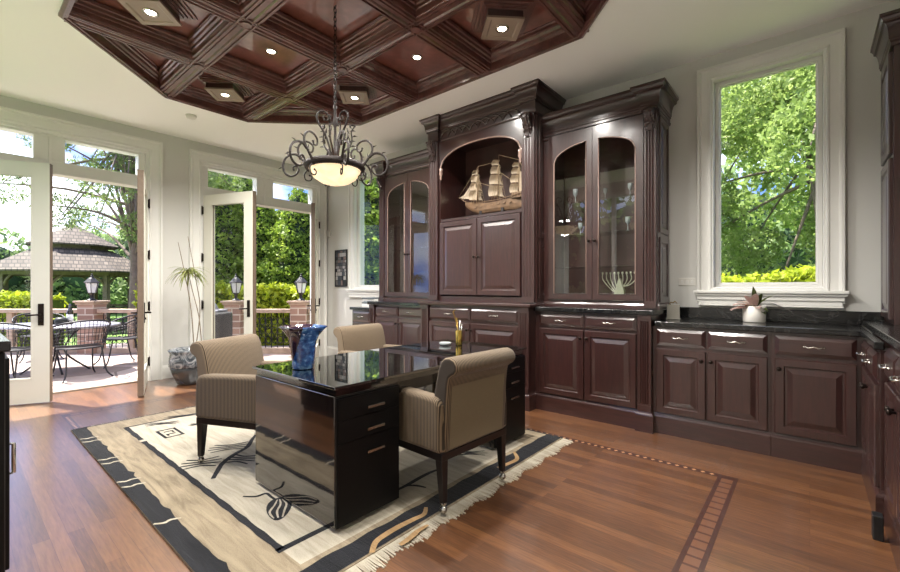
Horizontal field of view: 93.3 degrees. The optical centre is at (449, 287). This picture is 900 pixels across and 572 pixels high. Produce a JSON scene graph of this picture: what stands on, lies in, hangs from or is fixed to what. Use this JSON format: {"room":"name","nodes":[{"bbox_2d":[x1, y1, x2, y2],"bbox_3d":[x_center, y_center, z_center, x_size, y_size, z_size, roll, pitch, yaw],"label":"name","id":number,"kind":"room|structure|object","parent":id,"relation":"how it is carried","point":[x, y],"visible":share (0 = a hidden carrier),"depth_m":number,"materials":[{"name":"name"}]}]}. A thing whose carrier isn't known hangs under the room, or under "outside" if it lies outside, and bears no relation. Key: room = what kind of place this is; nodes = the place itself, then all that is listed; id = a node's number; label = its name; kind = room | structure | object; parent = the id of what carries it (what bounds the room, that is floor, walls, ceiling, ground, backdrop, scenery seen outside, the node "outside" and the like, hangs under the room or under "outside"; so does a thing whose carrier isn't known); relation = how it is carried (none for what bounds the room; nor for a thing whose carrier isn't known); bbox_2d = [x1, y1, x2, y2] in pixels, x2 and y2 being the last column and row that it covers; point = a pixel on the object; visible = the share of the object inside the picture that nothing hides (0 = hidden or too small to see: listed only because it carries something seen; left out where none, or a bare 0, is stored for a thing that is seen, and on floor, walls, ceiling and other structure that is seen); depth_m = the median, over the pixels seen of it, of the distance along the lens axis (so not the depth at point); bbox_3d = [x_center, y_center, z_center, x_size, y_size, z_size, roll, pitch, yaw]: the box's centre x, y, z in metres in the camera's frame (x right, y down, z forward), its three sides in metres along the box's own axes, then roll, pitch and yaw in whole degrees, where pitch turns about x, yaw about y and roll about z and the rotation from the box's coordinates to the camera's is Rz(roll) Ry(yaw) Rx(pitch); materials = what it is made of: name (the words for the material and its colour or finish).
{"room":"home office","nodes":[
{"label":"home office","id":0,"kind":"room"},
{"bbox_2d":[64,313,126,344],"bbox_3d":[3.231,1.940,3.816,120.000,0.280,130.000,0,0,40],"label":"lawn","id":1,"kind":"structure","parent":0,"point":[118,314],"depth_m":17.58,"materials":[{"name":"green plant"}]},
{"bbox_2d":[0,227,30,291],"bbox_3d":[-29.682,-1.003,25.827,6.370,5.988,5.454,0,0,9],"label":"tree","id":2,"kind":"object","parent":1,"relation":"on","point":[16,282],"visible":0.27,"depth_m":26.52,"materials":[{"name":"green plant"}]},
{"bbox_2d":[0,289,68,347],"bbox_3d":[-10.300,0.916,9.588,2.588,1.853,1.240,0,0,0],"label":"hedge","id":3,"kind":"object","parent":1,"relation":"on","point":[18,299],"visible":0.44,"depth_m":9.20,"materials":[{"name":"green plant"}]},
{"bbox_2d":[21,246,71,307],"bbox_3d":[-28.661,-0.859,29.779,5.181,5.689,6.052,0,0,-16],"label":"tree","id":4,"kind":"object","parent":1,"relation":"on","point":[62,287],"visible":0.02,"depth_m":29.30,"materials":[{"name":"green plant"}]},
{"bbox_2d":[0,218,129,332],"bbox_3d":[-16.363,-0.645,18.495,5.543,4.850,5.543,0,0,0],"label":"gazebo","id":5,"kind":"object","parent":1,"relation":"on","point":[76,253],"visible":0.36,"depth_m":17.42,"materials":[{"name":"brown tile"}]},
{"bbox_2d":[53,228,118,313],"bbox_3d":[-24.308,-1.291,29.742,7.007,6.587,5.999,0,0,-2],"label":"tree","id":6,"kind":"object","parent":1,"relation":"on","point":[77,291],"visible":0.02,"depth_m":27.82,"materials":[{"name":"green plant"}]},
{"bbox_2d":[98,233,128,308],"bbox_3d":[-18.467,-1.291,25.610,7.007,6.587,5.999,0,0,-36],"label":"tree","id":7,"kind":"object","parent":1,"relation":"on","point":[107,237],"visible":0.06,"depth_m":23.59,"materials":[{"name":"green plant"}]},
{"bbox_2d":[110,207,129,313],"bbox_3d":[-14.588,-1.579,24.224,7.644,7.186,6.545,0,0,5],"label":"tree","id":8,"kind":"object","parent":1,"relation":"on","point":[122,287],"visible":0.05,"depth_m":21.91,"materials":[{"name":"green plant"}]},
{"bbox_2d":[0,134,246,308],"bbox_3d":[-7.865,-2.917,10.601,6.582,9.401,5.208,0,0,40],"label":"pine tree","id":9,"kind":"object","parent":1,"relation":"on","point":[118,161],"visible":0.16,"depth_m":9.98,"materials":[{"name":"green plant"}]},
{"bbox_2d":[131,280,309,345],"bbox_3d":[-4.479,0.831,9.378,4.464,2.032,1.308,0,0,0],"label":"hedge","id":10,"kind":"object","parent":1,"relation":"on","point":[273,296],"visible":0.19,"depth_m":8.96,"materials":[{"name":"green plant"}]},
{"bbox_2d":[212,174,243,283],"bbox_3d":[-6.455,-0.711,11.972,2.535,4.981,2.504,0,0,17],"label":"arborvitae","id":11,"kind":"object","parent":1,"relation":"on","point":[226,223],"visible":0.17,"depth_m":11.51,"materials":[{"name":"green plant"}]},
{"bbox_2d":[220,176,252,279],"bbox_3d":[-6.111,-0.910,12.621,2.737,5.380,2.705,0,0,25],"label":"arborvitae","id":12,"kind":"object","parent":1,"relation":"on","point":[249,185],"visible":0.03,"depth_m":12.27,"materials":[{"name":"green plant"}]},
{"bbox_2d":[228,206,279,284],"bbox_3d":[-5.422,-0.561,12.184,2.382,4.682,2.354,0,0,44],"label":"arborvitae","id":13,"kind":"object","parent":1,"relation":"on","point":[265,221],"visible":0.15,"depth_m":11.68,"materials":[{"name":"green plant"}]},
{"bbox_2d":[364,177,378,284],"bbox_3d":[-1.985,-1.308,11.577,3.106,6.177,3.143,0,0,10],"label":"arborvitae","id":14,"kind":"object","parent":1,"relation":"on","point":[372,190],"visible":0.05,"depth_m":10.68,"materials":[{"name":"green plant"}]},
{"bbox_2d":[721,158,792,277],"bbox_3d":[16.303,-2.732,26.538,8.726,9.581,10.192,0,0,15],"label":"tree","id":15,"kind":"object","parent":1,"relation":"on","point":[726,166],"visible":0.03,"depth_m":22.77,"materials":[{"name":"green plant"}]},
{"bbox_2d":[721,79,794,278],"bbox_3d":[5.540,-2.156,9.761,4.938,8.079,3.818,0,0,-6],"label":"broadleaf tree","id":16,"kind":"object","parent":1,"relation":"on","point":[741,210],"visible":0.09,"depth_m":9.22,"materials":[{"name":"green plant"}]},
{"bbox_2d":[721,64,815,276],"bbox_3d":[6.801,-1.681,7.399,5.523,7.131,5.713,0,0,8],"label":"broadleaf tree","id":17,"kind":"object","parent":1,"relation":"on","point":[795,111],"visible":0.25,"depth_m":7.49,"materials":[{"name":"green plant"}]},
{"bbox_2d":[721,78,815,263],"bbox_3d":[10.288,-2.868,9.584,7.683,9.506,7.124,0,0,-28],"label":"broadleaf tree","id":18,"kind":"object","parent":1,"relation":"on","point":[786,218],"visible":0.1,"depth_m":11.01,"materials":[{"name":"green plant"}]},
{"bbox_2d":[744,188,815,271],"bbox_3d":[19.809,-2.156,23.486,7.636,8.383,8.918,0,0,31],"label":"tree","id":19,"kind":"object","parent":1,"relation":"on","point":[797,256],"visible":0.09,"depth_m":21.64,"materials":[{"name":"green plant"}]},
{"bbox_2d":[6,342,290,388],"bbox_3d":[-6.537,1.495,6.386,4.970,0.570,13.300,0,0,40],"label":"terrace","id":20,"kind":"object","parent":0,"point":[122,366],"visible":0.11,"depth_m":6.47,"materials":[{"name":"beige stone"}]},
{"bbox_2d":[0,322,53,378],"bbox_3d":[-5.692,0.818,5.535,0.675,0.799,0.583,0,0,-1],"label":"patio chair","id":21,"kind":"object","parent":20,"relation":"on","point":[17,349],"visible":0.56,"depth_m":5.39,"materials":[{"name":"grey metal"}]},
{"bbox_2d":[11,312,64,362],"bbox_3d":[-6.955,0.818,7.207,0.583,0.799,0.675,0,0,40],"label":"patio chair","id":22,"kind":"object","parent":20,"relation":"on","point":[57,314],"visible":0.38,"depth_m":7.16,"materials":[{"name":"grey metal"}]},
{"bbox_2d":[0,321,120,374],"bbox_3d":[-5.700,0.872,6.148,1.672,0.694,1.132,0,0,0],"label":"patio table","id":23,"kind":"object","parent":20,"relation":"on","point":[84,324],"visible":0.48,"depth_m":6.04,"materials":[{"name":"metal"}]},
{"bbox_2d":[54,317,67,324],"bbox_3d":[-5.582,0.474,6.098,0.150,0.100,0.150,0,0,40],"label":"bowl","id":24,"kind":"object","parent":23,"relation":"on","point":[59,320],"visible":0.82,"depth_m":6.05,"materials":[{"name":"black"}]},
{"bbox_2d":[67,304,72,323],"bbox_3d":[-5.542,0.377,6.198,0.076,0.295,0.076,0,0,40],"label":"wine bottle","id":25,"kind":"object","parent":23,"relation":"on","point":[69,311],"visible":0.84,"depth_m":6.17,"materials":[{"name":"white glass"}]},
{"bbox_2d":[53,320,113,383],"bbox_3d":[-4.993,0.818,5.742,0.583,0.799,0.675,0,0,30],"label":"patio chair","id":26,"kind":"object","parent":20,"relation":"on","point":[92,345],"visible":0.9,"depth_m":5.63,"materials":[{"name":"grey metal"}]},
{"bbox_2d":[72,300,110,353],"bbox_3d":[-6.653,0.723,7.898,0.390,0.975,0.390,0,0,0],"label":"brick pier","id":27,"kind":"object","parent":20,"relation":"on","point":[86,310],"visible":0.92,"depth_m":7.75,"materials":[{"name":"brick"}]},
{"bbox_2d":[83,274,99,300],"bbox_3d":[-6.653,-0.021,7.898,0.260,0.510,0.225,0,0,0],"label":"lantern","id":28,"kind":"object","parent":27,"relation":"on","point":[91,284],"visible":1,"depth_m":7.85,"materials":[{"name":"grey metal"}]},
{"bbox_2d":[94,314,136,368],"bbox_3d":[-5.231,0.818,6.759,0.675,0.799,0.583,0,0,37],"label":"patio chair","id":29,"kind":"object","parent":20,"relation":"on","point":[123,337],"visible":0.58,"depth_m":6.74,"materials":[{"name":"grey metal"}]},
{"bbox_2d":[0,309,309,353],"bbox_3d":[-5.714,0.800,7.898,7.526,0.820,0.180,0,0,0],"label":"balustrade","id":30,"kind":"object","parent":20,"relation":"on","point":[10,313],"visible":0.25,"depth_m":7.85,"materials":[{"name":"metal"}]},
{"bbox_2d":[215,303,232,338],"bbox_3d":[-3.863,0.690,6.898,0.480,1.040,0.440,0,0,0],"label":"covered grill","id":31,"kind":"object","parent":20,"relation":"on","point":[223,317],"visible":0.2,"depth_m":6.83,"materials":[{"name":"metal"}]},
{"bbox_2d":[220,300,243,335],"bbox_3d":[-3.977,0.723,7.898,0.390,0.975,0.390,0,0,0],"label":"brick pier","id":32,"kind":"object","parent":20,"relation":"on","point":[232,306],"visible":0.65,"depth_m":7.75,"materials":[{"name":"brick"}]},
{"bbox_2d":[229,274,242,300],"bbox_3d":[-3.977,-0.021,7.898,0.260,0.510,0.225,0,0,0],"label":"lantern","id":33,"kind":"object","parent":32,"relation":"on","point":[235,283],"visible":1,"depth_m":7.84,"materials":[{"name":"grey metal"}]},
{"bbox_2d":[256,187,309,286],"bbox_3d":[-4.202,-0.561,11.773,2.354,4.682,2.382,0,0,33],"label":"arborvitae","id":34,"kind":"object","parent":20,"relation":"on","point":[292,253],"visible":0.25,"depth_m":11.25,"materials":[{"name":"green plant"}]},
{"bbox_2d":[287,300,309,353],"bbox_3d":[-2.769,0.723,7.898,0.390,0.975,0.390,0,0,0],"label":"brick pier","id":35,"kind":"object","parent":20,"relation":"on","point":[299,314],"visible":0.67,"depth_m":7.75,"materials":[{"name":"brick"}]},
{"bbox_2d":[294,274,307,300],"bbox_3d":[-2.769,-0.021,7.898,0.260,0.510,0.225,0,0,0],"label":"lantern","id":36,"kind":"object","parent":35,"relation":"on","point":[300,283],"visible":1,"depth_m":7.85,"materials":[{"name":"grey metal"}]},
{"bbox_2d":[364,192,378,284],"bbox_3d":[-2.409,-0.511,10.990,2.304,4.583,2.332,0,0,-34],"label":"arborvitae","id":37,"kind":"object","parent":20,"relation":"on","point":[368,229],"visible":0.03,"depth_m":10.48,"materials":[{"name":"green plant"}]},
{"bbox_2d":[0,95,311,364],"bbox_3d":[-3.740,-0.415,5.689,0.200,3.190,4.690,0,0,40],"label":"wall","id":38,"kind":"structure","parent":0,"point":[175,149],"depth_m":5.64,"materials":[{"name":"grey paint"}]},
{"bbox_2d":[0,159,52,404],"bbox_3d":[-4.548,-0.053,4.201,0.948,2.443,0.184,0,0,-23],"label":"door","id":39,"kind":"structure","parent":38,"relation":"in","point":[38,388],"depth_m":4.33,"materials":[{"name":"grey paint"}]},
{"bbox_2d":[0,125,144,188],"bbox_3d":[-4.504,-0.265,4.770,0.180,2.890,1.780,0,0,40],"label":"trim","id":40,"kind":"structure","parent":38,"relation":"attached to","point":[46,148],"depth_m":4.85,"materials":[{"name":"white paint"}]},
{"bbox_2d":[0,106,162,380],"bbox_3d":[-4.495,-0.353,4.762,0.245,3.066,2.140,0,0,40],"label":"trim","id":41,"kind":"structure","parent":38,"relation":"attached to","point":[153,150],"depth_m":5.40,"materials":[{"name":"white paint"}]},
{"bbox_2d":[53,378,136,393],"bbox_3d":[-4.512,1.171,4.777,0.240,0.018,1.780,0,0,40],"label":"trim","id":42,"kind":"structure","parent":38,"relation":"attached to","point":[132,380],"depth_m":5.07,"materials":[{"name":"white wood"}]},
{"bbox_2d":[131,169,151,396],"bbox_3d":[-3.593,-0.053,4.975,0.184,2.443,0.948,0,0,-33],"label":"door","id":43,"kind":"structure","parent":38,"relation":"in","point":[143,203],"depth_m":4.59,"materials":[{"name":"grey paint"}]},
{"bbox_2d":[163,365,172,378],"bbox_3d":[-3.637,1.095,5.641,0.018,0.170,0.310,0,0,40],"label":"baseboard","id":44,"kind":"structure","parent":38,"relation":"attached to","point":[166,370],"depth_m":5.55,"materials":[{"name":"white paint"}]},
{"bbox_2d":[201,191,255,339],"bbox_3d":[-2.988,-0.053,5.743,0.893,2.443,0.184,0,0,20],"label":"door","id":45,"kind":"structure","parent":38,"relation":"in","point":[248,198],"depth_m":5.72,"materials":[{"name":"grey paint"}]},
{"bbox_2d":[189,149,326,356],"bbox_3d":[-2.912,-0.353,6.632,0.245,3.066,2.140,0,0,40],"label":"trim","id":46,"kind":"structure","parent":38,"relation":"attached to","point":[198,159],"depth_m":6.00,"materials":[{"name":"white paint"}]},
{"bbox_2d":[204,166,315,323],"bbox_3d":[-2.921,-0.265,6.640,0.180,2.890,1.780,0,0,40],"label":"trim","id":47,"kind":"structure","parent":38,"relation":"attached to","point":[263,187],"depth_m":6.65,"materials":[{"name":"white paint"}]},
{"bbox_2d":[307,203,319,356],"bbox_3d":[-2.159,-0.053,6.808,0.184,2.443,0.893,0,0,-14],"label":"door","id":48,"kind":"structure","parent":38,"relation":"in","point":[315,224],"depth_m":6.47,"materials":[{"name":"grey paint"}]},
{"bbox_2d":[0,0,892,166],"bbox_3d":[-0.859,-2.195,3.249,7.750,0.430,5.090,0,0,40],"label":"ceiling","id":49,"kind":"structure","parent":0,"point":[377,41],"depth_m":3.73,"materials":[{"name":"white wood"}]},
{"bbox_2d":[118,0,197,25],"bbox_3d":[-2.220,-2.092,3.151,0.450,0.114,0.450,0,0,-5],"label":"recessed light","id":50,"kind":"object","parent":49,"relation":"in","point":[147,12],"visible":1,"depth_m":3.17,"materials":[{"name":"red wood"}]},
{"bbox_2d":[197,74,254,101],"bbox_3d":[-2.378,-2.092,4.496,0.450,0.114,0.450,0,0,-5],"label":"recessed light","id":51,"kind":"object","parent":49,"relation":"in","point":[221,89],"visible":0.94,"depth_m":4.41,"materials":[{"name":"red wood"}]},
{"bbox_2d":[279,5,391,186],"bbox_3d":[-0.875,-1.522,3.237,0.812,1.472,0.869,0,0,40],"label":"chandelier","id":52,"kind":"object","parent":49,"relation":"hanging from","point":[330,169],"visible":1,"depth_m":3.17,"materials":[{"name":"brown metal"}]},
{"bbox_2d":[331,77,377,104],"bbox_3d":[-1.024,-2.092,4.562,0.450,0.114,0.450,0,0,-5],"label":"recessed light","id":53,"kind":"object","parent":49,"relation":"in","point":[350,91],"visible":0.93,"depth_m":4.46,"materials":[{"name":"red wood"}]},
{"bbox_2d":[470,0,536,40],"bbox_3d":[0.410,-2.092,3.348,0.450,0.114,0.450,0,0,-5],"label":"recessed light","id":54,"kind":"object","parent":49,"relation":"in","point":[504,20],"visible":1,"depth_m":3.26,"materials":[{"name":"red wood"}]},
{"bbox_2d":[5,377,897,571],"bbox_3d":[-0.859,1.240,3.249,7.750,0.120,5.090,0,0,40],"label":"floor","id":55,"kind":"structure","parent":0,"point":[614,498],"depth_m":2.23,"materials":[{"name":"brown wood"}]},
{"bbox_2d":[0,333,15,571],"bbox_3d":[-2.429,0.694,1.943,1.432,0.972,0.537,0,0,40],"label":"sideboard","id":56,"kind":"object","parent":55,"relation":"on","point":[5,344],"visible":1,"depth_m":1.69,"materials":[{"name":"black"}]},
{"bbox_2d":[165,238,207,384],"bbox_3d":[-3.200,0.270,5.247,0.500,1.820,0.562,0,0,-23],"label":"floor plant","id":57,"kind":"object","parent":55,"relation":"on","point":[182,364],"visible":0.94,"depth_m":5.11,"materials":[{"name":"green plant"}]},
{"bbox_2d":[70,406,572,571],"bbox_3d":[-1.097,1.172,3.387,3.320,0.016,2.453,0,0,40],"label":"area rug","id":58,"kind":"object","parent":55,"relation":"on","point":[214,513],"visible":0.72,"depth_m":2.36,"materials":[{"name":"beige fabric"}]},
{"bbox_2d":[190,334,285,462],"bbox_3d":[-1.354,0.761,3.012,0.671,0.808,0.610,0,0,16],"label":"striped armchair","id":59,"kind":"object","parent":58,"relation":"on","point":[226,380],"visible":0.52,"depth_m":2.78,"materials":[{"name":"beige fabric"}]},
{"bbox_2d":[333,323,399,353],"bbox_3d":[-0.660,0.761,3.964,0.671,0.808,0.610,0,0,36],"label":"striped armchair","id":60,"kind":"object","parent":58,"relation":"on","point":[352,338],"visible":0.12,"depth_m":4.04,"materials":[{"name":"beige fabric"}]},
{"bbox_2d":[252,339,526,529],"bbox_3d":[-0.279,0.817,2.942,0.862,0.698,1.780,0,0,40],"label":"executive desk","id":61,"kind":"object","parent":58,"relation":"on","point":[327,434],"visible":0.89,"depth_m":2.25,"materials":[{"name":"black wood"}]},
{"bbox_2d":[279,324,327,369],"bbox_3d":[-0.855,0.344,2.473,0.231,0.246,0.231,0,0,-45],"label":"glass vase","id":62,"kind":"object","parent":61,"relation":"on","point":[302,338],"visible":1,"depth_m":2.42,"materials":[{"name":"blue glass"}]},
{"bbox_2d":[453,310,462,344],"bbox_3d":[0.060,0.322,3.487,0.096,0.290,0.060,0,0,40],"label":"pen cup","id":63,"kind":"object","parent":61,"relation":"on","point":[458,333],"visible":1,"depth_m":3.46,"materials":[{"name":"gold metal"}]},
{"bbox_2d":[399,347,514,513],"bbox_3d":[-0.035,0.761,2.558,0.671,0.808,0.610,0,0,42],"label":"striped armchair","id":64,"kind":"object","parent":58,"relation":"on","point":[465,409],"visible":0.75,"depth_m":2.29,"materials":[{"name":"beige fabric"}]},
{"bbox_2d":[352,310,368,324],"bbox_3d":[-1.095,0.746,6.142,0.450,0.868,0.576,0,0,40],"label":"base cabinet","id":65,"kind":"object","parent":55,"relation":"on","point":[359,317],"visible":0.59,"depth_m":5.96,"materials":[{"name":"brown wood"}]},
{"bbox_2d":[369,304,420,344],"bbox_3d":[-0.523,0.703,5.645,1.090,0.955,0.596,0,0,40],"label":"base cabinet","id":66,"kind":"object","parent":55,"relation":"on","point":[401,325],"visible":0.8,"depth_m":5.42,"materials":[{"name":"brown wood"}]},
{"bbox_2d":[367,301,419,305],"bbox_3d":[-0.522,0.203,5.650,1.091,0.041,0.586,0,0,40],"label":"granite ledge","id":67,"kind":"object","parent":66,"relation":"on","point":[368,302],"visible":0.38,"depth_m":5.44,"materials":[{"name":"black stone"}]},
{"bbox_2d":[370,149,429,301],"bbox_3d":[-0.505,-0.769,5.700,1.177,1.902,0.488,0,0,40],"label":"hutch","id":68,"kind":"object","parent":67,"relation":"on","point":[404,188],"visible":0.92,"depth_m":5.83,"materials":[{"name":"brown wood"}]},
{"bbox_2d":[389,197,427,206],"bbox_3d":[-0.416,-1.164,5.717,0.892,0.008,0.288,0,0,40],"label":"shelf","id":69,"kind":"object","parent":68,"relation":"attached to","point":[421,202],"depth_m":5.84,"materials":[{"name":"clear glass"}]},
{"bbox_2d":[389,222,427,229],"bbox_3d":[-0.416,-0.844,5.717,0.892,0.008,0.288,0,0,40],"label":"shelf","id":70,"kind":"object","parent":68,"relation":"attached to","point":[419,226],"depth_m":5.89,"materials":[{"name":"clear glass"}]},
{"bbox_2d":[389,247,428,251],"bbox_3d":[-0.416,-0.524,5.717,0.892,0.008,0.288,0,0,40],"label":"shelf","id":71,"kind":"object","parent":68,"relation":"attached to","point":[421,249],"depth_m":5.90,"materials":[{"name":"clear glass"}]},
{"bbox_2d":[420,305,535,411],"bbox_3d":[0.411,0.688,4.788,1.480,0.985,0.696,0,0,40],"label":"base cabinet","id":72,"kind":"object","parent":55,"relation":"on","point":[492,325],"visible":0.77,"depth_m":4.38,"materials":[{"name":"brown wood"}]},
{"bbox_2d":[418,301,544,307],"bbox_3d":[0.409,0.175,4.786,1.492,0.040,0.686,0,0,40],"label":"ledge","id":73,"kind":"object","parent":72,"relation":"on","point":[448,303],"visible":0.63,"depth_m":4.42,"materials":[{"name":"black stone"}]},
{"bbox_2d":[419,78,565,303],"bbox_3d":[0.436,-0.927,4.818,1.590,2.162,0.618,0,0,40],"label":"display cabinet","id":74,"kind":"object","parent":73,"relation":"on","point":[498,257],"visible":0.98,"depth_m":4.62,"materials":[{"name":"brown wood"}]},
{"bbox_2d":[459,155,520,213],"bbox_3d":[0.474,-1.151,4.828,1.019,0.686,0.146,0,0,43],"label":"model ship","id":75,"kind":"object","parent":74,"relation":"in","point":[513,202],"visible":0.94,"depth_m":4.78,"materials":[{"name":"brown wood"}]},
{"bbox_2d":[535,311,666,433],"bbox_3d":[1.411,0.703,4.008,1.090,0.955,0.596,0,0,40],"label":"base cabinet","id":76,"kind":"object","parent":55,"relation":"on","point":[598,367],"visible":0.98,"depth_m":3.76,"materials":[{"name":"brown wood"}]},
{"bbox_2d":[533,306,666,315],"bbox_3d":[1.416,0.203,4.010,1.091,0.041,0.586,0,0,40],"label":"granite ledge","id":77,"kind":"object","parent":76,"relation":"on","point":[652,312],"visible":0.64,"depth_m":3.73,"materials":[{"name":"black stone"}]},
{"bbox_2d":[540,77,678,309],"bbox_3d":[1.462,-0.769,4.035,1.177,1.902,0.488,0,0,40],"label":"hutch","id":78,"kind":"object","parent":77,"relation":"on","point":[611,142],"visible":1,"depth_m":4.00,"materials":[{"name":"brown wood"}]},
{"bbox_2d":[555,194,634,208],"bbox_3d":[1.464,-0.844,4.125,0.892,0.008,0.288,0,0,40],"label":"shelf","id":79,"kind":"object","parent":78,"relation":"attached to","point":[630,198],"depth_m":4.18,"materials":[{"name":"clear glass"}]},
{"bbox_2d":[555,230,634,238],"bbox_3d":[1.464,-0.524,4.125,0.892,0.008,0.288,0,0,40],"label":"shelf","id":80,"kind":"object","parent":78,"relation":"attached to","point":[626,233],"depth_m":4.17,"materials":[{"name":"clear glass"}]},
{"bbox_2d":[555,266,634,268],"bbox_3d":[1.464,-0.204,4.125,0.892,0.008,0.288,0,0,40],"label":"shelf","id":81,"kind":"object","parent":78,"relation":"attached to","point":[556,267],"depth_m":4.20,"materials":[{"name":"clear glass"}]},
{"bbox_2d":[602,270,634,293],"bbox_3d":[1.576,-0.026,3.973,0.317,0.276,0.040,0,0,40],"label":"menorah","id":82,"kind":"object","parent":78,"relation":"in","point":[619,289],"visible":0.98,"depth_m":3.95,"materials":[{"name":"grey metal"}]},
{"bbox_2d":[653,326,770,455],"bbox_3d":[2.116,0.746,3.424,0.775,0.868,0.576,0,0,40],"label":"base cabinet","id":83,"kind":"object","parent":55,"relation":"on","point":[711,386],"visible":0.98,"depth_m":3.20,"materials":[{"name":"brown wood"}]},
{"bbox_2d":[655,318,884,349],"bbox_3d":[2.088,0.290,2.994,1.249,0.040,1.268,0,0,40],"label":"countertop","id":84,"kind":"structure","parent":83,"relation":"on","point":[873,341],"depth_m":3.04,"materials":[{"name":"black stone"}]},
{"bbox_2d":[666,301,680,319],"bbox_3d":[1.930,0.190,3.672,0.110,0.158,0.040,0,0,40],"label":"card holder","id":85,"kind":"object","parent":84,"relation":"on","point":[673,311],"visible":1,"depth_m":3.67,"materials":[{"name":"grey"}]},
{"bbox_2d":[730,287,789,322],"bbox_3d":[2.433,0.130,3.328,0.385,0.279,0.224,0,0,40],"label":"potted plant","id":86,"kind":"object","parent":84,"relation":"on","point":[753,311],"visible":1,"depth_m":3.31,"materials":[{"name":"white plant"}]},
{"bbox_2d":[771,332,864,474],"bbox_3d":[2.594,0.746,3.018,0.475,0.868,0.576,0,0,40],"label":"base cabinet","id":87,"kind":"object","parent":55,"relation":"on","point":[816,392],"visible":0.98,"depth_m":2.82,"materials":[{"name":"brown wood"}]},
{"bbox_2d":[856,340,887,516],"bbox_3d":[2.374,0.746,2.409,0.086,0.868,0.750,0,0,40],"label":"base cabinet","id":88,"kind":"object","parent":55,"relation":"on","point":[874,378],"visible":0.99,"depth_m":2.19,"materials":[{"name":"brown wood"}]},
{"bbox_2d":[871,511,883,541],"bbox_3d":[2.014,1.123,2.002,0.037,0.115,0.060,0,0,40],"label":"plinth block","id":89,"kind":"object","parent":55,"relation":"on","point":[877,519],"visible":1,"depth_m":1.98,"materials":[{"name":"black"}]},
{"bbox_2d":[872,332,899,571],"bbox_3d":[2.359,0.728,1.918,0.638,0.905,1.520,0,0,40],"label":"base cabinet","id":90,"kind":"object","parent":55,"relation":"on","point":[891,364],"visible":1,"depth_m":1.89,"materials":[{"name":"brown wood"}]},
{"bbox_2d":[862,320,899,351],"bbox_3d":[2.556,0.249,2.087,0.632,0.039,2.048,0,0,40],"label":"countertop","id":91,"kind":"structure","parent":90,"relation":"on","point":[890,333],"depth_m":2.35,"materials":[{"name":"black stone"}]},
{"bbox_2d":[870,8,899,324],"bbox_3d":[3.062,-0.741,2.653,0.585,1.940,0.530,0,0,40],"label":"tall cabinet","id":92,"kind":"object","parent":91,"relation":"on","point":[885,47],"visible":1,"depth_m":2.69,"materials":[{"name":"brown wood"}]},
{"bbox_2d":[327,0,899,365],"bbox_3d":[0.721,-0.415,5.115,7.750,3.190,0.200,0,0,40],"label":"wall","id":93,"kind":"structure","parent":0,"point":[863,73],"depth_m":3.49,"materials":[{"name":"grey paint"}]},
{"bbox_2d":[327,346,337,355],"bbox_3d":[-1.620,1.095,6.955,1.400,0.170,0.018,0,0,40],"label":"baseboard","id":94,"kind":"structure","parent":93,"relation":"attached to","point":[330,350],"depth_m":7.29,"materials":[{"name":"white paint"}]},
{"bbox_2d":[335,249,347,286],"bbox_3d":[-1.828,-0.330,7.127,0.330,0.620,0.024,0,0,40],"label":"collage","id":95,"kind":"object","parent":93,"relation":"attached to","point":[341,256],"visible":1,"depth_m":7.11,"materials":[{"name":"black"}]},
{"bbox_2d":[345,287,378,296],"bbox_3d":[-1.277,0.070,6.667,0.993,0.159,0.155,0,0,40],"label":"trim","id":96,"kind":"structure","parent":93,"relation":"attached to","point":[352,292],"depth_m":6.67,"materials":[{"name":"white paint"}]},
{"bbox_2d":[348,166,378,294],"bbox_3d":[-1.263,-0.892,6.683,0.957,2.025,0.112,0,0,40],"label":"trim","id":97,"kind":"structure","parent":93,"relation":"attached to","point":[352,191],"depth_m":6.92,"materials":[{"name":"white paint"}]},
{"bbox_2d":[357,175,378,286],"bbox_3d":[-1.230,-0.892,6.722,0.707,1.775,0.039,0,0,40],"label":"window","id":98,"kind":"structure","parent":93,"relation":"in","point":[373,176],"depth_m":6.92,"materials":[{"name":"white paint"}]},
{"bbox_2d":[679,278,695,285],"bbox_3d":[2.118,-0.055,3.793,0.140,0.070,0.013,0,0,40],"label":"switch plate","id":99,"kind":"object","parent":93,"relation":"attached to","point":[682,281],"visible":1,"depth_m":3.79,"materials":[{"name":"grey plastic"}]},
{"bbox_2d":[715,55,822,286],"bbox_3d":[2.590,-0.892,3.488,0.707,1.775,0.039,0,0,40],"label":"window","id":100,"kind":"structure","parent":93,"relation":"in","point":[818,60],"depth_m":3.39,"materials":[{"name":"white paint"}]},
{"bbox_2d":[697,27,845,303],"bbox_3d":[2.556,-0.892,3.449,0.957,2.025,0.112,0,0,40],"label":"trim","id":101,"kind":"structure","parent":93,"relation":"attached to","point":[832,45],"depth_m":3.22,"materials":[{"name":"white paint"}]},
{"bbox_2d":[693,290,849,308],"bbox_3d":[2.542,0.070,3.432,0.993,0.159,0.155,0,0,40],"label":"trim","id":102,"kind":"structure","parent":93,"relation":"attached to","point":[800,299],"depth_m":3.32,"materials":[{"name":"white paint"}]},
{"bbox_2d":[680,307,883,324],"bbox_3d":[2.536,0.220,3.432,1.361,0.099,0.020,0,0,40],"label":"backsplash","id":103,"kind":"structure","parent":93,"relation":"attached to","point":[773,315],"depth_m":3.30,"materials":[{"name":"black stone"}]},
{"bbox_3d":[4.422,1.545,4.163,14.630,0.470,3.130,0,0,40],"label":"bed","id":104,"kind":"object","parent":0,"visible":0},
{"bbox_2d":[721,264,815,282],"bbox_3d":[4.512,0.809,4.555,4.304,2.249,1.278,0,0,40],"label":"hedge","id":105,"kind":"object","parent":104,"relation":"on","point":[806,273],"visible":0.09,"depth_m":4.78,"materials":[{"name":"green plant"}]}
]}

